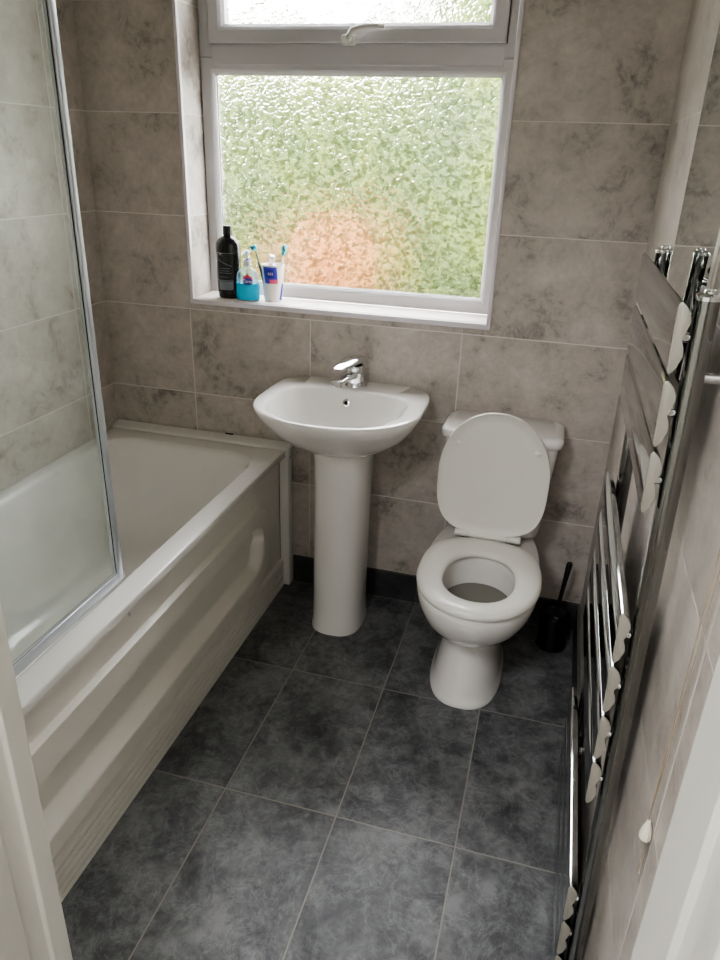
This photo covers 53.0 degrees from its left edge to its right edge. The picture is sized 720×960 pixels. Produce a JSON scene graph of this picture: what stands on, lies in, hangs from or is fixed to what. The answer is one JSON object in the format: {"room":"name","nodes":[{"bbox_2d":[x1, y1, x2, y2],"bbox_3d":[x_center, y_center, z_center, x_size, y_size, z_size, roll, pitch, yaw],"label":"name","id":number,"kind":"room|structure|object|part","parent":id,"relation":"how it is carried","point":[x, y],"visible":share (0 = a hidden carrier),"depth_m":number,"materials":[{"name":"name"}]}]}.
{"room":"bathroom","nodes":[
{"label":"bathroom","id":0,"kind":"room"},
{"bbox_2d":[0,0,117,490],"bbox_3d":[-1.197,-0.452,1.695,0.120,2.380,1.820,8,25,13],"label":"wall","id":1,"kind":"structure","parent":0,"point":[46,410],"depth_m":2.21,"materials":[{"name":"stone"}]},
{"bbox_2d":[61,579,572,959],"bbox_3d":[-0.299,0.771,2.096,2.005,0.120,2.060,8,25,13],"label":"floor","id":2,"kind":"structure","parent":0,"point":[320,801],"depth_m":1.81,"materials":[{"name":"tile"}]},
{"bbox_2d":[0,419,292,901],"bbox_3d":[-0.812,0.404,2.022,0.704,0.576,1.696,8,25,13],"label":"bathtub","id":3,"kind":"object","parent":2,"relation":"on","point":[200,528],"visible":0.91,"depth_m":2.15,"materials":[{"name":"white plastic"}]},
{"bbox_2d":[12,0,124,676],"bbox_3d":[-0.658,-0.272,1.143,0.019,1.430,0.744,8,25,13],"label":"screen","id":4,"kind":"object","parent":3,"relation":"on","point":[49,6],"visible":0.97,"depth_m":1.47,"materials":[{"name":"silver glass"}]},
{"bbox_3d":[-0.684,0.374,1.421,0.018,0.022,0.720,8,25,13],"label":"rail","id":5,"kind":"part","parent":4,"relation":"part of","materials":[{"name":"silver metal"}]},
{"bbox_2d":[0,427,284,717],"bbox_3d":[-0.819,0.340,1.996,0.686,0.393,1.696,8,25,13],"label":"tub","id":6,"kind":"object","parent":3,"relation":"in","point":[200,528],"depth_m":2.24,"materials":[{"name":"white plastic"}]},
{"bbox_2d":[253,376,429,635],"bbox_3d":[-0.075,0.137,2.372,0.515,0.824,0.480,8,25,13],"label":"washbasin","id":7,"kind":"object","parent":2,"relation":"on","point":[343,427],"visible":0.99,"depth_m":2.32,"materials":[{"name":"white ceramic"}]},
{"bbox_2d":[253,376,429,457],"bbox_3d":[-0.064,-0.164,2.237,0.515,0.164,0.480,8,25,13],"label":"basin","id":8,"kind":"object","parent":7,"relation":"in","point":[319,418],"depth_m":2.27,"materials":[{"name":"white ceramic"}]},
{"bbox_2d":[331,354,366,388],"bbox_3d":[-0.036,-0.342,2.302,0.068,0.107,0.154,16,28,28],"label":"mixer tap","id":9,"kind":"object","parent":7,"relation":"on","point":[353,377],"visible":1,"depth_m":2.29,"materials":[{"name":"silver metal"}]},
{"bbox_3d":[-0.047,-0.325,2.291,0.046,0.029,0.116,16,28,28],"label":"spout","id":10,"kind":"part","parent":9,"relation":"part of","materials":[{"name":"silver metal"}]},
{"bbox_3d":[-0.033,-0.375,2.290,0.060,0.036,0.144,16,28,28],"label":"lever","id":11,"kind":"part","parent":9,"relation":"part of","materials":[{"name":"silver metal"}]},
{"bbox_2d":[416,410,564,709],"bbox_3d":[0.374,0.233,2.175,0.368,0.839,0.660,8,25,13],"label":"toilet","id":12,"kind":"object","parent":2,"relation":"on","point":[479,581],"visible":1,"depth_m":2.17,"materials":[{"name":"white ceramic"}]},
{"bbox_3d":[0.341,0.275,2.074,0.353,0.028,0.429,8,25,13],"label":"seat","id":13,"kind":"part","parent":12,"relation":"part of","materials":[{"name":"white plastic"}]},
{"bbox_3d":[0.403,-0.014,2.184,0.334,0.395,0.030,8,25,13],"label":"lid","id":14,"kind":"part","parent":12,"relation":"part of","materials":[{"name":"white plastic"}]},
{"bbox_3d":[0.446,-0.157,2.244,0.368,0.031,0.198,8,25,13],"label":"cistern lid","id":15,"kind":"part","parent":12,"relation":"part of","materials":[{"name":"white ceramic"}]},
{"bbox_2d":[535,562,572,652],"bbox_3d":[0.660,0.416,2.420,0.104,0.323,0.104,8,25,13],"label":"toilet brush","id":16,"kind":"object","parent":2,"relation":"on","point":[554,619],"visible":1,"depth_m":2.42,"materials":[{"name":"black plastic"}]},
{"bbox_3d":[0.672,0.404,2.416,0.035,0.296,0.020,3,24,3],"label":"handle","id":17,"kind":"part","parent":16,"relation":"part of","materials":[{"name":"black plastic"}]},
{"bbox_2d":[72,0,692,629],"bbox_3d":[-0.014,-0.720,2.386,2.005,2.380,0.240,8,25,13],"label":"wall","id":18,"kind":"structure","parent":0,"point":[597,80],"depth_m":2.27,"materials":[{"name":"tile"}]},
{"bbox_2d":[172,0,194,298],"bbox_3d":[-0.553,-1.122,2.240,0.011,1.124,0.015,8,25,13],"label":"trim","id":19,"kind":"structure","parent":18,"relation":"attached to","point":[174,2],"depth_m":2.27,"materials":[{"name":"white plastic"}]},
{"bbox_2d":[190,298,485,329],"bbox_3d":[-0.093,-0.544,2.353,1.005,0.016,0.014,8,25,13],"label":"trim","id":20,"kind":"structure","parent":18,"relation":"attached to","point":[481,326],"depth_m":2.34,"materials":[{"name":"white plastic"}]},
{"bbox_2d":[195,0,519,323],"bbox_3d":[-0.046,-1.086,2.202,1.001,1.122,0.164,8,25,13],"label":"window","id":21,"kind":"structure","parent":18,"relation":"in","point":[365,139],"depth_m":2.29,"materials":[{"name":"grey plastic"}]},
{"bbox_2d":[215,225,240,298],"bbox_3d":[-0.445,-0.737,2.443,0.087,0.235,0.064,8,25,13],"label":"shampoo bottle","id":22,"kind":"object","parent":21,"relation":"on","point":[228,251],"visible":0.98,"depth_m":2.42,"materials":[{"name":"black plastic"}]},
{"bbox_2d":[236,250,259,300],"bbox_3d":[-0.378,-0.687,2.425,0.081,0.163,0.053,8,25,13],"label":"wash bottle","id":23,"kind":"object","parent":21,"relation":"on","point":[246,289],"visible":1,"depth_m":2.42,"materials":[{"name":"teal plastic"}]},
{"bbox_2d":[261,263,283,301],"bbox_3d":[-0.294,-0.669,2.446,0.078,0.120,0.078,8,25,13],"label":"tumbler","id":24,"kind":"object","parent":21,"relation":"on","point":[273,278],"visible":0.97,"depth_m":2.42,"materials":[{"name":"white plastic"}]},
{"bbox_2d":[250,244,262,282],"bbox_3d":[-0.337,-0.703,2.428,0.063,0.170,0.019,4,24,5],"label":"toothbrush","id":25,"kind":"object","parent":24,"relation":"in","point":[253,247],"visible":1,"depth_m":2.41,"materials":[{"name":"green plastic"}]},
{"bbox_3d":[-0.330,-0.693,2.430,0.048,0.153,0.011,8,25,13],"label":"handle","id":26,"kind":"part","parent":25,"relation":"part of","materials":[{"name":"green plastic"}]},
{"bbox_3d":[-0.299,-0.681,2.405,0.050,0.054,0.012,4,24,4],"label":"printed panel","id":27,"kind":"part","parent":24,"relation":"part of","materials":[{"name":"blue"}]},
{"bbox_2d":[268,254,275,265],"bbox_3d":[-0.298,-0.691,2.440,0.034,0.139,0.033,16,28,29],"label":"toothpaste tube","id":28,"kind":"object","parent":24,"relation":"in","point":[271,256],"visible":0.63,"depth_m":2.41,"materials":[{"name":"white plastic"}]},
{"bbox_2d":[281,244,286,272],"bbox_3d":[-0.264,-0.696,2.412,0.044,0.176,0.023,8,25,13],"label":"toothbrush","id":29,"kind":"object","parent":24,"relation":"in","point":[284,247],"visible":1,"depth_m":2.38,"materials":[{"name":"white plastic"}]},
{"bbox_3d":[-0.068,-0.574,2.415,1.001,0.014,0.131,8,25,13],"label":"sill","id":30,"kind":"part","parent":21,"relation":"part of","materials":[{"name":"white plastic"}]},
{"bbox_3d":[-0.016,-1.450,2.108,1.000,0.380,0.032,8,25,13],"label":"frame","id":31,"kind":"part","parent":21,"relation":"part of","materials":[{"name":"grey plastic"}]},
{"bbox_3d":[-0.019,-1.444,2.100,0.919,0.302,0.048,8,25,13],"label":"opening sash","id":32,"kind":"part","parent":21,"relation":"part of","materials":[{"name":"grey plastic"}]},
{"bbox_3d":[-0.031,-0.950,2.345,0.912,0.645,0.004,8,25,13],"label":"pane","id":33,"kind":"part","parent":21,"relation":"part of","materials":[{"name":"clear glass"}]},
{"bbox_3d":[-0.015,-1.449,2.114,0.821,0.204,0.004,8,25,13],"label":"pane","id":34,"kind":"part","parent":21,"relation":"part of","materials":[{"name":"clear glass"}]},
{"bbox_3d":[0.008,-1.299,2.103,0.137,0.052,0.043,8,25,13],"label":"handle","id":35,"kind":"part","parent":21,"relation":"part of","materials":[{"name":"grey plastic"}]},
{"bbox_2d":[293,554,576,630],"bbox_3d":[0.249,0.409,2.661,1.049,0.113,0.009,8,25,13],"label":"baseboard","id":36,"kind":"structure","parent":18,"relation":"attached to","point":[380,582],"depth_m":2.69,"materials":[{"name":"stone"}]},
{"bbox_2d":[486,0,524,329],"bbox_3d":[0.415,-0.980,2.008,0.012,1.128,0.016,8,25,13],"label":"trim","id":37,"kind":"structure","parent":18,"relation":"attached to","point":[522,2],"depth_m":2.03,"materials":[{"name":"white plastic"}]},
{"bbox_2d":[580,0,719,959],"bbox_3d":[0.618,-0.191,1.260,0.120,2.380,1.820,8,25,13],"label":"wall","id":38,"kind":"structure","parent":0,"point":[622,894],"depth_m":1.07,"materials":[{"name":"tile"}]},
{"bbox_2d":[568,603,580,942],"bbox_3d":[0.534,0.810,1.792,0.009,0.113,1.700,8,25,13],"label":"baseboard","id":39,"kind":"structure","parent":38,"relation":"attached to","point":[576,627],"depth_m":2.19,"materials":[{"name":"stone"}]},
{"bbox_2d":[551,245,719,959],"bbox_3d":[0.486,0.299,1.379,0.074,1.379,0.562,7,25,14],"label":"towel radiator","id":40,"kind":"object","parent":38,"relation":"attached to","point":[659,327],"visible":1,"depth_m":1.15,"materials":[{"name":"silver metal"}]},
{"bbox_3d":[0.452,0.833,1.625,0.018,0.090,0.554,7,25,14],"label":"rail","id":41,"kind":"part","parent":40,"relation":"part of","materials":[{"name":"silver metal"}]},
{"bbox_3d":[0.454,0.745,1.587,0.018,0.090,0.554,7,25,14],"label":"rail","id":42,"kind":"part","parent":40,"relation":"part of","materials":[{"name":"silver metal"}]},
{"bbox_3d":[0.455,0.658,1.548,0.018,0.090,0.554,7,25,14],"label":"rail","id":43,"kind":"part","parent":40,"relation":"part of","materials":[{"name":"silver metal"}]},
{"bbox_3d":[0.459,0.391,1.429,0.018,0.090,0.554,7,25,14],"label":"rail","id":44,"kind":"part","parent":40,"relation":"part of","materials":[{"name":"silver metal"}]},
{"bbox_3d":[0.460,0.303,1.391,0.018,0.090,0.554,7,25,14],"label":"rail","id":45,"kind":"part","parent":40,"relation":"part of","materials":[{"name":"silver metal"}]},
{"bbox_3d":[0.461,0.215,1.352,0.018,0.090,0.554,7,25,14],"label":"rail","id":46,"kind":"part","parent":40,"relation":"part of","materials":[{"name":"silver metal"}]},
{"bbox_3d":[0.462,0.128,1.313,0.018,0.090,0.554,7,25,14],"label":"rail","id":47,"kind":"part","parent":40,"relation":"part of","materials":[{"name":"silver metal"}]},
{"bbox_3d":[0.552,0.189,1.603,0.026,1.331,0.032,7,25,14],"label":"post","id":48,"kind":"part","parent":40,"relation":"part of","materials":[{"name":"silver metal"}]},
{"bbox_3d":[0.465,-0.103,1.211,0.018,0.090,0.554,7,25,14],"label":"rail","id":49,"kind":"part","parent":40,"relation":"part of","materials":[{"name":"silver metal"}]},
{"bbox_3d":[0.466,-0.191,1.172,0.018,0.090,0.554,7,25,14],"label":"rail","id":50,"kind":"part","parent":40,"relation":"part of","materials":[{"name":"silver metal"}]},
{"bbox_3d":[0.468,-0.280,1.132,0.018,0.090,0.554,7,25,14],"label":"rail","id":51,"kind":"part","parent":40,"relation":"part of","materials":[{"name":"silver metal"}]},
{"bbox_2d":[661,245,670,248],"bbox_3d":[0.563,-0.428,1.329,0.018,0.006,0.021,7,25,14],"label":"air vent","id":52,"kind":"object","parent":40,"relation":"attached to","point":[663,246],"depth_m":1.32,"materials":[{"name":"silver metal"}]},
{"bbox_2d":[704,288,719,293],"bbox_3d":[0.423,-0.227,0.869,0.018,0.006,0.021,7,25,14],"label":"air vent","id":53,"kind":"object","parent":40,"relation":"attached to","point":[707,291],"depth_m":0.86,"materials":[{"name":"silver metal"}]},
{"bbox_2d":[667,22,719,383],"bbox_3d":[0.580,-0.579,1.156,0.011,0.790,0.433,8,25,13],"label":"wall mirror","id":54,"kind":"object","parent":38,"relation":"attached to","point":[695,259],"visible":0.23,"depth_m":1.21,"materials":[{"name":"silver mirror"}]},
{"bbox_3d":[-0.517,0.008,0.727,1.765,2.380,0.120,8,25,13],"label":"wall","id":55,"kind":"structure","parent":0,"visible":0},
{"bbox_2d":[0,605,719,959],"bbox_3d":[-0.072,0.209,0.656,0.910,2.100,0.171,8,25,13],"label":"door frame","id":56,"kind":"structure","parent":55,"relation":"in","point":[681,918],"depth_m":0.76,"materials":[{"name":"beige paint"}]},
{"bbox_3d":[-0.217,-1.498,1.075,2.005,0.100,2.060,8,25,13],"label":"ceiling","id":57,"kind":"structure","parent":0,"visible":0},
{"bbox_2d":[638,549,719,873],"bbox_3d":[0.399,-0.267,0.626,0.028,1.735,0.028,8,25,13],"label":"pull cord","id":58,"kind":"object","parent":57,"relation":"hanging from","point":[645,832],"visible":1,"depth_m":0.88,"materials":[{"name":"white plastic"}]},
{"bbox_3d":[0.379,0.462,0.956,0.016,0.033,0.020,8,25,13],"label":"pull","id":59,"kind":"part","parent":58,"relation":"part of","materials":[{"name":"beige plastic"}]}
]}

